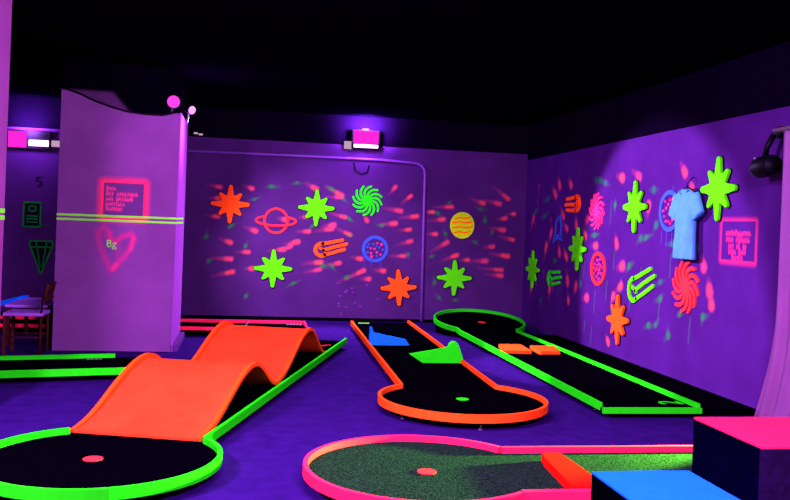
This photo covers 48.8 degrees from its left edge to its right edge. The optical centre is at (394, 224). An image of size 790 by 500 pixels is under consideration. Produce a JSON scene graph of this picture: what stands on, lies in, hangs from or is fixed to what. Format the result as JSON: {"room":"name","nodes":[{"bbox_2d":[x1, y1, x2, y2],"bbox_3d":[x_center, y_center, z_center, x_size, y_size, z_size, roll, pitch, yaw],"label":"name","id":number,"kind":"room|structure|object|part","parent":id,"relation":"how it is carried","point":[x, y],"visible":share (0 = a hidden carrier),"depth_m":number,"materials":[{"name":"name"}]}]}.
{"room":"games hall","nodes":[
{"label":"games hall","id":0,"kind":"room"},
{"bbox_2d":[0,0,11,309],"bbox_3d":[-3.397,-0.204,6.755,0.595,3.250,0.370,2,0,-10],"label":"column","id":1,"kind":"structure","parent":0,"point":[5,5],"depth_m":6.88,"materials":[{"name":"paint"}]},
{"bbox_2d":[52,61,181,351],"bbox_3d":[-3.244,-0.198,10.439,1.300,3.250,1.180,2,0,-10],"label":"wall pillar","id":2,"kind":"structure","parent":0,"point":[112,161],"depth_m":9.86,"materials":[{"name":"paint"}]},
{"bbox_2d":[107,240,115,248],"bbox_3d":[-3.208,0.224,9.847,0.104,0.105,0.004,2,0,-10],"label":"letter mark","id":3,"kind":"object","parent":2,"relation":"attached to","point":[107,240],"visible":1,"depth_m":9.84,"materials":[{"name":"green paint"}]},
{"bbox_2d":[56,213,182,219],"bbox_3d":[-3.220,-0.100,10.315,1.320,0.024,0.934,2,0,-10],"label":"tape stripe","id":4,"kind":"object","parent":2,"relation":"attached to","point":[65,214],"visible":0.9,"depth_m":9.86,"materials":[{"name":"plastic"}]},
{"bbox_2d":[56,217,182,223],"bbox_3d":[-3.222,-0.050,10.315,1.320,0.024,0.934,2,0,-10],"label":"tape stripe","id":5,"kind":"object","parent":2,"relation":"attached to","point":[80,219],"visible":0.9,"depth_m":9.86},
{"bbox_2d":[170,332,184,351],"bbox_3d":[-2.634,1.409,10.549,0.080,0.085,1.192,2,0,-10],"label":"baseboard","id":6,"kind":"structure","parent":2,"relation":"attached to","point":[179,339],"depth_m":10.28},
{"bbox_2d":[171,113,187,345],"bbox_3d":[-2.609,0.081,10.551,0.014,2.740,1.180,2,0,-10],"label":"pillar","id":7,"kind":"structure","parent":2,"relation":"attached to","point":[179,237],"depth_m":10.40,"materials":[{"name":"paint"}]},
{"bbox_2d":[180,70,187,120],"bbox_3d":[-3.194,-1.548,10.441,1.298,0.550,1.176,2,0,-10],"label":"trim","id":8,"kind":"structure","parent":2,"relation":"attached to","point":[184,84],"depth_m":10.46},
{"bbox_2d":[60,86,174,115],"bbox_3d":[-3.133,-1.393,9.840,1.265,0.266,0.024,2,0,-10],"label":"cable","id":9,"kind":"object","parent":8,"relation":"attached to","point":[74,91],"visible":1,"depth_m":9.83,"materials":[{"name":"black plastic"}]},
{"bbox_2d":[167,95,179,114],"bbox_3d":[-2.523,-1.363,9.916,0.154,0.249,0.192,2,0,-10],"label":"spot lamp","id":10,"kind":"object","parent":8,"relation":"attached to","point":[173,101],"visible":1,"depth_m":9.84,"materials":[{"name":"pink plastic"}]},
{"bbox_2d":[183,104,195,123],"bbox_3d":[-2.396,-1.288,10.092,0.177,0.230,0.100,2,0,40],"label":"spot lamp","id":11,"kind":"object","parent":8,"relation":"attached to","point":[189,109],"visible":1,"depth_m":10.05,"materials":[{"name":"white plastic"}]},
{"bbox_2d":[0,96,528,319],"bbox_3d":[-2.132,-0.161,13.635,9.030,3.260,0.200,2,0,-10],"label":"wall","id":12,"kind":"structure","parent":0,"point":[478,170],"depth_m":13.72,"materials":[{"name":"paint"}]},
{"bbox_2d":[7,129,51,150],"bbox_3d":[-5.418,-1.262,12.881,0.620,0.280,0.153,2,0,-10],"label":"blacklight flood","id":13,"kind":"object","parent":12,"relation":"attached to","point":[16,139],"visible":0.97,"depth_m":12.85,"materials":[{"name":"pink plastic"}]},
{"bbox_2d":[22,201,41,227],"bbox_3d":[-5.402,-0.155,12.956,0.260,0.380,0.025,2,0,-10],"label":"wall picture","id":14,"kind":"object","parent":12,"relation":"attached to","point":[32,211],"visible":1,"depth_m":12.95},
{"bbox_3d":[-5.403,-0.155,12.961,0.240,0.360,0.015,2,0,-10],"label":"panel","id":15,"kind":"part","parent":14,"relation":"part of","materials":[{"name":"black paint"}]},
{"bbox_2d":[29,240,53,273],"bbox_3d":[-5.284,0.480,12.982,0.350,0.500,0.022,2,0,-10],"label":"diamond motif","id":16,"kind":"object","parent":12,"relation":"attached to","point":[41,250],"visible":1,"depth_m":12.98},
{"bbox_2d":[51,140,59,146],"bbox_3d":[-5.074,-1.214,12.993,0.130,0.090,0.050,2,0,-10],"label":"junction box","id":17,"kind":"object","parent":12,"relation":"attached to","point":[53,143],"visible":0.94,"depth_m":12.97,"materials":[{"name":"white plastic"}]},
{"bbox_2d":[0,311,433,322],"bbox_3d":[-2.274,1.440,13.514,8.830,0.050,0.012,2,0,-10],"label":"baseboard","id":18,"kind":"structure","parent":12,"relation":"attached to","point":[1,312],"depth_m":13.65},
{"bbox_2d":[210,184,250,223],"bbox_3d":[-2.545,-0.323,13.441,0.622,0.622,0.040,2,0,-10],"label":"star","id":19,"kind":"object","parent":12,"relation":"attached to","point":[229,203],"visible":1,"depth_m":13.42,"materials":[{"name":"orange plastic"}]},
{"bbox_2d":[253,249,292,287],"bbox_3d":[-1.900,0.678,13.559,0.622,0.622,0.040,2,0,-10],"label":"star","id":20,"kind":"object","parent":12,"relation":"attached to","point":[273,267],"visible":1,"depth_m":13.54,"materials":[{"name":"green plastic"}]},
{"bbox_2d":[255,208,296,233],"bbox_3d":[-1.855,-0.066,13.569,0.651,0.410,0.026,2,0,-10],"label":"ringed planet","id":21,"kind":"object","parent":12,"relation":"attached to","point":[270,210],"visible":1,"depth_m":13.56,"materials":[{"name":"paint"}]},
{"bbox_2d":[188,150,425,320],"bbox_3d":[-1.364,0.189,13.646,3.769,2.572,0.042,2,0,-10],"label":"conduit pipe","id":22,"kind":"object","parent":12,"relation":"attached to","point":[194,151],"visible":1,"depth_m":13.82,"materials":[{"name":"purple metal"}]},
{"bbox_2d":[297,189,334,226],"bbox_3d":[-1.235,-0.267,13.667,0.602,0.602,0.040,2,0,-10],"label":"star","id":23,"kind":"object","parent":12,"relation":"attached to","point":[316,207],"visible":1,"depth_m":13.65,"materials":[{"name":"green plastic"}]},
{"bbox_2d":[314,238,347,257],"bbox_3d":[-1.011,0.361,13.720,0.542,0.310,0.020,2,0,-10],"label":"comet","id":24,"kind":"object","parent":12,"relation":"attached to","point":[318,244],"visible":1,"depth_m":13.71,"materials":[{"name":"orange paint"}]},
{"bbox_2d":[344,141,350,148],"bbox_3d":[-0.738,-1.262,13.741,0.130,0.120,0.050,2,0,-10],"label":"junction box","id":25,"kind":"object","parent":12,"relation":"attached to","point":[347,144],"visible":1,"depth_m":13.71,"materials":[{"name":"white plastic"}]},
{"bbox_2d":[351,128,379,149],"bbox_3d":[-0.462,-1.359,13.725,0.440,0.330,0.175,2,0,-10],"label":"blacklight flood","id":26,"kind":"object","parent":12,"relation":"attached to","point":[364,139],"visible":1,"depth_m":13.67,"materials":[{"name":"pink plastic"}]},
{"bbox_2d":[352,186,381,215],"bbox_3d":[-0.439,-0.385,13.814,0.487,0.487,0.020,2,0,-10],"label":"spiral","id":27,"kind":"object","parent":12,"relation":"attached to","point":[367,200],"visible":1,"depth_m":13.80,"materials":[{"name":"green paint"}]},
{"bbox_3d":[-0.572,-0.390,13.792,0.217,0.134,0.018,2,0,-10],"label":"arm","id":28,"kind":"part","parent":27,"relation":"part of"},
{"bbox_3d":[-0.564,-0.312,13.794,0.230,0.103,0.018,2,0,-10],"label":"arm","id":29,"kind":"part","parent":27,"relation":"part of"},
{"bbox_3d":[-0.547,-0.469,13.796,0.161,0.190,0.018,2,0,-10],"label":"arm","id":30,"kind":"part","parent":27,"relation":"part of"},
{"bbox_3d":[-0.521,-0.275,13.801,0.190,0.161,0.018,2,0,-10],"label":"arm","id":31,"kind":"part","parent":27,"relation":"part of"},
{"bbox_3d":[-0.511,-0.512,13.802,0.103,0.230,0.018,2,0,-10],"label":"arm","id":32,"kind":"part","parent":27,"relation":"part of"},
{"bbox_3d":[-0.444,-0.250,13.815,0.134,0.217,0.018,2,0,-10],"label":"arm","id":33,"kind":"part","parent":27,"relation":"part of"},
{"bbox_3d":[-0.433,-0.520,13.815,0.134,0.217,0.018,2,0,-10],"label":"arm","id":34,"kind":"part","parent":27,"relation":"part of"},
{"bbox_3d":[-0.367,-0.258,13.828,0.103,0.230,0.018,2,0,-10],"label":"arm","id":35,"kind":"part","parent":27,"relation":"part of"},
{"bbox_3d":[-0.356,-0.495,13.829,0.190,0.161,0.018,2,0,-10],"label":"arm","id":36,"kind":"part","parent":27,"relation":"part of"},
{"bbox_3d":[-0.314,-0.458,13.836,0.230,0.103,0.018,2,0,-10],"label":"arm","id":37,"kind":"part","parent":27,"relation":"part of"},
{"bbox_3d":[-0.330,-0.301,13.834,0.161,0.190,0.018,2,0,-10],"label":"arm","id":38,"kind":"part","parent":27,"relation":"part of"},
{"bbox_3d":[-0.306,-0.380,13.838,0.217,0.134,0.018,2,0,-10],"label":"arm","id":39,"kind":"part","parent":27,"relation":"part of"},
{"bbox_2d":[362,236,387,261],"bbox_3d":[-0.317,0.382,13.842,0.424,0.424,0.016,2,0,-10],"label":"spotted planet","id":40,"kind":"object","parent":12,"relation":"attached to","point":[371,237],"visible":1,"depth_m":13.83,"materials":[{"name":"blue paint"}]},
{"bbox_2d":[380,269,416,306],"bbox_3d":[0.057,1.002,13.898,0.611,0.611,0.040,2,0,-10],"label":"star","id":41,"kind":"object","parent":12,"relation":"attached to","point":[399,287],"visible":1,"depth_m":13.88,"materials":[{"name":"orange plastic"}]},
{"bbox_2d":[436,259,471,295],"bbox_3d":[0.956,0.854,14.053,0.602,0.602,0.040,2,0,-10],"label":"star","id":42,"kind":"object","parent":12,"relation":"attached to","point":[454,277],"visible":1,"depth_m":14.04,"materials":[{"name":"green plastic"}]},
{"bbox_2d":[450,212,473,238],"bbox_3d":[1.087,0.006,14.078,0.400,0.430,0.024,2,0,-10],"label":"striped planet","id":43,"kind":"object","parent":12,"relation":"attached to","point":[462,223],"visible":1,"depth_m":14.07,"materials":[{"name":"yellow paint"}]},
{"bbox_2d":[0,318,753,499],"bbox_3d":[-0.776,1.572,5.407,9.030,0.100,16.900,2,0,-10],"label":"floor","id":44,"kind":"structure","parent":0,"point":[264,454],"depth_m":6.96,"materials":[{"name":"carpet"}]},
{"bbox_2d":[1,295,53,345],"bbox_3d":[-4.312,1.137,10.183,0.680,0.500,1.520,2,0,-10],"label":"table","id":45,"kind":"object","parent":44,"relation":"on","point":[25,301],"visible":0.66,"depth_m":10.08,"materials":[{"name":"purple wood"}]},
{"bbox_3d":[-4.457,1.161,10.016,0.040,0.440,0.040,2,0,-10],"label":"leg","id":46,"kind":"part","parent":45,"relation":"part of","materials":[{"name":"brown wood"}]},
{"bbox_3d":[-4.603,1.156,10.863,0.040,0.440,0.040,2,0,-10],"label":"leg","id":47,"kind":"part","parent":45,"relation":"part of","materials":[{"name":"brown wood"}]},
{"bbox_3d":[-3.994,1.179,10.096,0.040,0.440,0.040,2,0,-10],"label":"leg","id":48,"kind":"part","parent":45,"relation":"part of","materials":[{"name":"brown wood"}]},
{"bbox_2d":[2,281,56,355],"bbox_3d":[-3.965,1.008,9.450,0.463,0.785,0.380,2,0,-10],"label":"wooden chair","id":49,"kind":"object","parent":44,"relation":"on","point":[13,312],"visible":0.95,"depth_m":9.31,"materials":[{"name":"brown wood"}]},
{"bbox_3d":[-4.152,1.178,9.246,0.034,0.430,0.034,2,0,-10],"label":"leg","id":50,"kind":"part","parent":49,"relation":"part of","materials":[{"name":"brown wood"}]},
{"bbox_3d":[-4.209,1.176,9.582,0.034,0.430,0.034,2,0,-10],"label":"leg","id":51,"kind":"part","parent":49,"relation":"part of","materials":[{"name":"brown wood"}]},
{"bbox_3d":[-3.994,0.951,9.445,0.400,0.035,0.380,2,0,-10],"label":"seat","id":52,"kind":"part","parent":49,"relation":"part of","materials":[{"name":"white wood"}]},
{"bbox_3d":[-3.761,1.016,9.313,0.107,0.785,0.038,2,0,-10],"label":"post","id":53,"kind":"part","parent":49,"relation":"part of","materials":[{"name":"brown wood"}]},
{"bbox_3d":[-3.819,1.014,9.648,0.107,0.785,0.038,2,0,-10],"label":"post","id":54,"kind":"part","parent":49,"relation":"part of","materials":[{"name":"brown wood"}]},
{"bbox_2d":[0,353,135,378],"bbox_3d":[-3.808,1.344,8.049,2.800,0.125,0.885,2,0,-23],"label":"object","id":55,"kind":"object","parent":44,"relation":"on","point":[66,365],"visible":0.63,"depth_m":8.31,"materials":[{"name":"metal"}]},
{"bbox_3d":[-4.065,1.303,8.405,2.600,0.063,0.028,2,0,-23],"label":"rail","id":56,"kind":"part","parent":55,"relation":"part of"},
{"bbox_3d":[-3.808,1.344,8.049,2.800,0.021,0.865,2,0,-23],"label":"panel","id":57,"kind":"part","parent":55,"relation":"part of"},
{"bbox_3d":[-3.668,1.318,7.642,2.740,0.063,0.028,2,0,-23],"label":"rail","id":58,"kind":"part","parent":55,"relation":"part of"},
{"bbox_2d":[0,315,307,332],"bbox_3d":[-3.330,1.362,11.652,4.300,0.125,0.930,2,0,-10],"label":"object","id":59,"kind":"object","parent":44,"relation":"on","point":[186,325],"visible":0.23,"depth_m":11.97,"materials":[{"name":"metal"}]},
{"bbox_3d":[-3.345,1.361,11.650,4.270,0.021,0.930,2,0,-10],"label":"panel","id":60,"kind":"part","parent":59,"relation":"part of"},
{"bbox_3d":[-3.253,1.334,11.214,4.300,0.063,0.040,2,0,-10],"label":"rail","id":61,"kind":"part","parent":59,"relation":"part of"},
{"bbox_3d":[-3.405,1.328,12.091,4.300,0.063,0.040,2,0,-10],"label":"rail","id":62,"kind":"part","parent":59,"relation":"part of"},
{"bbox_2d":[0,338,346,499],"bbox_3d":[-1.460,1.433,7.662,1.440,0.125,6.431,2,0,7],"label":"mini golf border","id":63,"kind":"object","parent":44,"relation":"on","point":[52,464],"visible":0.77,"depth_m":5.20,"materials":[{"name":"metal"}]},
{"bbox_3d":[-1.772,1.390,5.096,1.440,0.063,1.261,2,0,7],"label":"round rail","id":64,"kind":"part","parent":63,"relation":"part of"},
{"bbox_2d":[70,321,324,441],"bbox_3d":[-1.463,1.204,7.745,0.915,0.405,4.050,2,0,7],"label":"ramp","id":65,"kind":"object","parent":63,"relation":"on","point":[154,396],"visible":0.98,"depth_m":6.51,"materials":[{"name":"orange paint"}]},
{"bbox_3d":[-0.924,1.422,8.232,0.028,0.063,5.170,2,0,7],"label":"rail","id":66,"kind":"part","parent":63,"relation":"part of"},
{"bbox_2d":[350,320,547,430],"bbox_3d":[0.215,1.497,9.836,1.430,0.125,6.465,2,0,-8],"label":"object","id":67,"kind":"object","parent":44,"relation":"on","point":[458,393],"visible":1,"depth_m":7.78,"materials":[{"name":"metal"}]},
{"bbox_3d":[-0.289,1.447,10.279,0.028,0.063,4.946,2,0,-8],"label":"rail","id":68,"kind":"part","parent":67,"relation":"part of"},
{"bbox_2d":[369,327,408,345],"bbox_3d":[-0.070,1.356,10.607,0.495,0.215,0.070,2,0,-10],"label":"fin obstacle","id":69,"kind":"object","parent":67,"relation":"on","point":[374,338],"visible":0.93,"depth_m":10.56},
{"bbox_2d":[409,341,462,362],"bbox_3d":[0.445,1.367,9.370,0.588,0.231,0.070,2,0,-10],"label":"fin obstacle","id":70,"kind":"object","parent":67,"relation":"on","point":[451,353],"visible":0.97,"depth_m":9.35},
{"bbox_3d":[0.560,1.479,10.526,0.028,0.063,5.196,2,0,-8],"label":"rail","id":71,"kind":"part","parent":67,"relation":"part of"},
{"bbox_3d":[0.580,1.480,7.264,1.430,0.063,1.269,2,0,-8],"label":"round rail","id":72,"kind":"part","parent":67,"relation":"part of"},
{"bbox_2d":[303,435,692,499],"bbox_3d":[1.238,1.536,5.399,3.609,0.125,1.440,2,0,-10],"label":"mini golf border","id":73,"kind":"object","parent":44,"relation":"on","point":[380,467],"visible":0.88,"depth_m":5.34,"materials":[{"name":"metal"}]},
{"bbox_3d":[0.111,1.462,5.204,1.318,0.063,1.440,2,0,-10],"label":"round rail","id":74,"kind":"part","parent":73,"relation":"part of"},
{"bbox_3d":[1.902,1.530,4.961,2.450,0.063,0.050,2,0,-10],"label":"rail","id":75,"kind":"part","parent":73,"relation":"part of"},
{"bbox_2d":[541,452,591,488],"bbox_3d":[1.023,1.477,5.197,0.205,0.055,0.705,2,0,-10],"label":"wooden block","id":76,"kind":"object","parent":73,"relation":"on","point":[566,472],"visible":0.74,"depth_m":5.14,"materials":[{"name":"red paint"}]},
{"bbox_3d":[1.822,1.527,5.892,2.291,0.063,0.028,2,0,-10],"label":"rail","id":77,"kind":"part","parent":73,"relation":"part of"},
{"bbox_2d":[433,309,755,415],"bbox_3d":[1.840,1.474,10.440,1.713,0.294,6.280,2,0,-10],"label":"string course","id":78,"kind":"object","parent":44,"relation":"on","point":[610,384],"visible":0.98,"depth_m":9.05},
{"bbox_3d":[1.230,1.416,12.911,1.350,0.225,1.200,2,0,-10],"label":"round rail","id":79,"kind":"part","parent":78,"relation":"part of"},
{"bbox_2d":[499,344,531,353],"bbox_3d":[1.412,1.498,10.517,0.355,0.043,0.578,2,0,-5],"label":"wooden block","id":80,"kind":"object","parent":78,"relation":"on","point":[507,348],"visible":0.98,"depth_m":10.36,"materials":[{"name":"orange wood"}]},
{"bbox_3d":[1.659,1.468,10.421,1.329,0.189,6.234,2,0,-10],"label":"panel","id":81,"kind":"part","parent":78,"relation":"part of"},
{"bbox_3d":[1.300,1.500,9.797,0.028,0.076,5.048,2,0,-10],"label":"rail","id":82,"kind":"part","parent":78,"relation":"part of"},
{"bbox_2d":[530,345,559,353],"bbox_3d":[1.835,1.514,10.521,0.316,0.043,0.501,2,0,-4],"label":"wooden block","id":83,"kind":"object","parent":78,"relation":"on","point":[538,349],"visible":0.98,"depth_m":10.43,"materials":[{"name":"orange wood"}]},
{"bbox_3d":[2.161,1.536,9.904,0.028,0.070,5.044,2,0,-10],"label":"rail","id":84,"kind":"part","parent":78,"relation":"part of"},
{"bbox_3d":[2.170,1.563,7.328,0.885,0.046,0.034,2,0,-10],"label":"rail","id":85,"kind":"part","parent":78,"relation":"part of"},
{"bbox_2d":[591,470,739,499],"bbox_3d":[1.352,1.447,4.160,0.542,0.310,0.820,2,0,-10],"label":"box","id":86,"kind":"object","parent":44,"relation":"on","point":[605,485],"depth_m":4.32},
{"bbox_2d":[692,417,789,499],"bbox_3d":[2.147,1.333,4.373,1.083,0.600,0.610,2,0,-10],"label":"box","id":87,"kind":"object","parent":44,"relation":"on","point":[747,458],"visible":0.98,"depth_m":4.21,"materials":[{"name":"wood"}]},
{"bbox_3d":[2.158,1.039,4.373,1.083,0.012,0.610,2,0,-10],"label":"panel","id":88,"kind":"part","parent":87,"relation":"part of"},
{"bbox_3d":[2.198,1.341,4.078,1.083,0.588,0.012,2,0,-10],"label":"panel","id":89,"kind":"part","parent":87,"relation":"part of","materials":[{"name":"wood"}]},
{"bbox_2d":[754,131,789,416],"bbox_3d":[3.255,0.444,6.299,0.155,2.401,2.082,2,0,-10],"label":"curtain","id":90,"kind":"object","parent":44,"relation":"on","point":[774,401],"visible":0.91,"depth_m":7.01,"materials":[{"name":"purple fabric"}]},
{"bbox_2d":[9,0,789,125],"bbox_3d":[-0.649,-1.776,5.407,9.030,0.100,16.900,2,0,-10],"label":"ceiling","id":91,"kind":"structure","parent":0,"point":[499,62],"depth_m":8.35,"materials":[{"name":"black paint"}]},
{"bbox_2d":[522,41,789,408],"bbox_3d":[3.097,0.036,9.279,0.200,3.262,10.233,2,0,-10],"label":"wall","id":92,"kind":"structure","parent":0,"point":[662,136],"depth_m":9.42,"materials":[{"name":"paint"}]},
{"bbox_2d":[526,250,540,288],"bbox_3d":[2.177,0.703,13.745,0.040,0.622,0.622,2,0,-10],"label":"star","id":93,"kind":"object","parent":92,"relation":"attached to","point":[532,268],"visible":1,"depth_m":13.71,"materials":[{"name":"green plastic"}]},
{"bbox_2d":[547,270,561,286],"bbox_3d":[2.344,0.791,12.818,0.020,0.263,0.562,2,0,-10],"label":"comet","id":94,"kind":"object","parent":92,"relation":"attached to","point":[549,271],"visible":1,"depth_m":12.86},
{"bbox_2d":[552,213,562,243],"bbox_3d":[2.390,0.054,12.743,0.010,0.449,0.418,2,0,-10],"label":"rocket outline","id":95,"kind":"object","parent":92,"relation":"attached to","point":[558,236],"visible":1,"depth_m":12.73},
{"bbox_2d":[565,194,580,212],"bbox_3d":[2.491,-0.298,12.205,0.020,0.255,0.573,2,0,-10],"label":"comet","id":96,"kind":"object","parent":92,"relation":"attached to","point":[576,209],"visible":1,"depth_m":12.11,"materials":[{"name":"orange paint"}]},
{"bbox_2d":[569,226,587,271],"bbox_3d":[2.506,0.328,11.926,0.040,0.622,0.622,2,0,-10],"label":"star","id":97,"kind":"object","parent":92,"relation":"attached to","point":[577,248],"visible":1,"depth_m":11.89,"materials":[{"name":"green plastic"}]},
{"bbox_2d":[589,193,604,229],"bbox_3d":[2.633,-0.177,11.359,0.020,0.492,0.492,2,0,-10],"label":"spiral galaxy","id":98,"kind":"object","parent":92,"relation":"attached to","point":[597,214],"visible":1,"depth_m":11.33,"materials":[{"name":"pink paint"}]},
{"bbox_3d":[2.630,-0.041,11.354,0.018,0.219,0.124,2,0,-10],"label":"arm","id":99,"kind":"part","parent":98,"relation":"part of"},
{"bbox_3d":[2.638,-0.313,11.366,0.018,0.219,0.124,2,0,-10],"label":"arm","id":100,"kind":"part","parent":98,"relation":"part of"},
{"bbox_3d":[2.643,-0.054,11.281,0.018,0.226,0.107,2,0,-10],"label":"arm","id":101,"kind":"part","parent":98,"relation":"part of"},
{"bbox_3d":[2.651,-0.101,11.246,0.018,0.181,0.165,2,0,-10],"label":"arm","id":102,"kind":"part","parent":98,"relation":"part of"},
{"bbox_3d":[2.658,-0.256,11.239,0.018,0.107,0.226,2,0,-10],"label":"arm","id":103,"kind":"part","parent":98,"relation":"part of"},
{"bbox_3d":[2.657,-0.182,11.226,0.018,0.124,0.219,2,0,-10],"label":"arm","id":104,"kind":"part","parent":98,"relation":"part of"},
{"bbox_2d":[590,252,605,285],"bbox_3d":[2.625,0.566,11.252,0.016,0.440,0.480,2,0,-10],"label":"spotted planet","id":105,"kind":"object","parent":92,"relation":"attached to","point":[596,254],"visible":1,"depth_m":11.23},
{"bbox_2d":[606,294,630,345],"bbox_3d":[2.709,1.151,10.568,0.040,0.631,0.631,2,0,-10],"label":"star","id":106,"kind":"object","parent":92,"relation":"attached to","point":[618,320],"visible":1,"depth_m":10.53,"materials":[{"name":"orange plastic"}]},
{"bbox_2d":[623,180,648,233],"bbox_3d":[2.822,-0.212,10.215,0.040,0.642,0.642,2,0,-10],"label":"star","id":107,"kind":"object","parent":92,"relation":"attached to","point":[635,206],"visible":1,"depth_m":10.18,"materials":[{"name":"green plastic"}]},
{"bbox_2d":[627,267,656,302],"bbox_3d":[2.833,0.692,10.009,0.020,0.444,0.698,2,0,-10],"label":"comet","id":108,"kind":"object","parent":92,"relation":"attached to","point":[636,289],"visible":1,"depth_m":10.02,"materials":[{"name":"green paint"}]},
{"bbox_2d":[659,190,676,231],"bbox_3d":[2.971,-0.152,9.408,0.016,0.454,0.472,2,0,-10],"label":"spotted planet","id":109,"kind":"object","parent":92,"relation":"attached to","point":[669,192],"visible":0.7,"depth_m":9.49,"materials":[{"name":"blue paint"}]},
{"bbox_2d":[672,261,699,313],"bbox_3d":[3.008,0.642,9.011,0.020,0.550,0.550,2,0,-10],"label":"swirl","id":110,"kind":"object","parent":92,"relation":"attached to","point":[688,295],"visible":1,"depth_m":8.99,"materials":[{"name":"red paint"}]},
{"bbox_3d":[2.983,0.641,9.161,0.018,0.152,0.246,2,0,-10],"label":"arm","id":111,"kind":"part","parent":110,"relation":"part of"},
{"bbox_3d":[2.982,0.729,9.149,0.018,0.118,0.260,2,0,-10],"label":"arm","id":112,"kind":"part","parent":110,"relation":"part of"},
{"bbox_3d":[2.990,0.551,9.137,0.018,0.215,0.183,2,0,-10],"label":"arm","id":113,"kind":"part","parent":110,"relation":"part of"},
{"bbox_3d":[2.989,0.769,9.100,0.018,0.183,0.215,2,0,-10],"label":"arm","id":114,"kind":"part","parent":110,"relation":"part of"},
{"bbox_3d":[2.999,0.501,9.098,0.018,0.260,0.118,2,0,-10],"label":"arm","id":115,"kind":"part","parent":110,"relation":"part of"},
{"bbox_3d":[3.003,0.794,9.011,0.018,0.246,0.152,2,0,-10],"label":"arm","id":116,"kind":"part","parent":110,"relation":"part of"},
{"bbox_3d":[3.014,0.490,9.011,0.018,0.246,0.152,2,0,-10],"label":"arm","id":117,"kind":"part","parent":110,"relation":"part of"},
{"bbox_3d":[3.018,0.782,8.925,0.018,0.260,0.118,2,0,-10],"label":"arm","id":118,"kind":"part","parent":110,"relation":"part of"},
{"bbox_3d":[3.029,0.515,8.923,0.018,0.183,0.215,2,0,-10],"label":"arm","id":119,"kind":"part","parent":110,"relation":"part of"},
{"bbox_3d":[3.027,0.732,8.886,0.018,0.215,0.183,2,0,-10],"label":"arm","id":120,"kind":"part","parent":110,"relation":"part of"},
{"bbox_3d":[3.036,0.555,8.873,0.018,0.118,0.260,2,0,-10],"label":"arm","id":121,"kind":"part","parent":110,"relation":"part of"},
{"bbox_3d":[3.034,0.643,8.862,0.018,0.152,0.246,2,0,-10],"label":"arm","id":122,"kind":"part","parent":110,"relation":"part of"},
{"bbox_2d":[684,177,695,192],"bbox_3d":[3.031,-0.398,8.933,0.086,0.197,0.391,2,0,-10],"label":"hanger","id":123,"kind":"object","parent":92,"relation":"hanging from","point":[687,187],"visible":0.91,"depth_m":8.89,"materials":[{"name":"black plastic"}]},
{"bbox_2d":[669,189,704,259],"bbox_3d":[2.981,-0.009,8.927,0.135,0.715,0.680,2,0,-10],"label":"shirt","id":124,"kind":"object","parent":123,"relation":"hanging from","point":[686,207],"visible":1,"depth_m":8.82,"materials":[{"name":"blue fabric"}]},
{"bbox_2d":[700,155,738,222],"bbox_3d":[3.136,-0.350,8.427,0.040,0.652,0.652,2,0,-10],"label":"star","id":125,"kind":"object","parent":92,"relation":"attached to","point":[718,190],"visible":1,"depth_m":8.39,"materials":[{"name":"green plastic"}]},
{"bbox_2d":[750,126,784,177],"bbox_3d":[3.202,-0.618,7.394,0.282,0.442,0.269,2,0,-10],"label":"spotlight","id":126,"kind":"object","parent":92,"relation":"attached to","point":[767,165],"visible":0.91,"depth_m":7.34,"materials":[{"name":"black plastic"}]},
{"bbox_3d":[3.189,-0.667,7.426,0.062,0.230,0.132,2,0,-30],"label":"arm","id":127,"kind":"part","parent":126,"relation":"part of","materials":[{"name":"black plastic"}]},
{"bbox_2d":[772,126,789,132],"bbox_3d":[3.441,-0.775,6.170,0.239,0.040,2.200,2,0,-10],"label":"curtain rod","id":128,"kind":"object","parent":92,"relation":"attached to","point":[785,128],"visible":0.92,"depth_m":7.13,"materials":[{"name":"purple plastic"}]}
]}

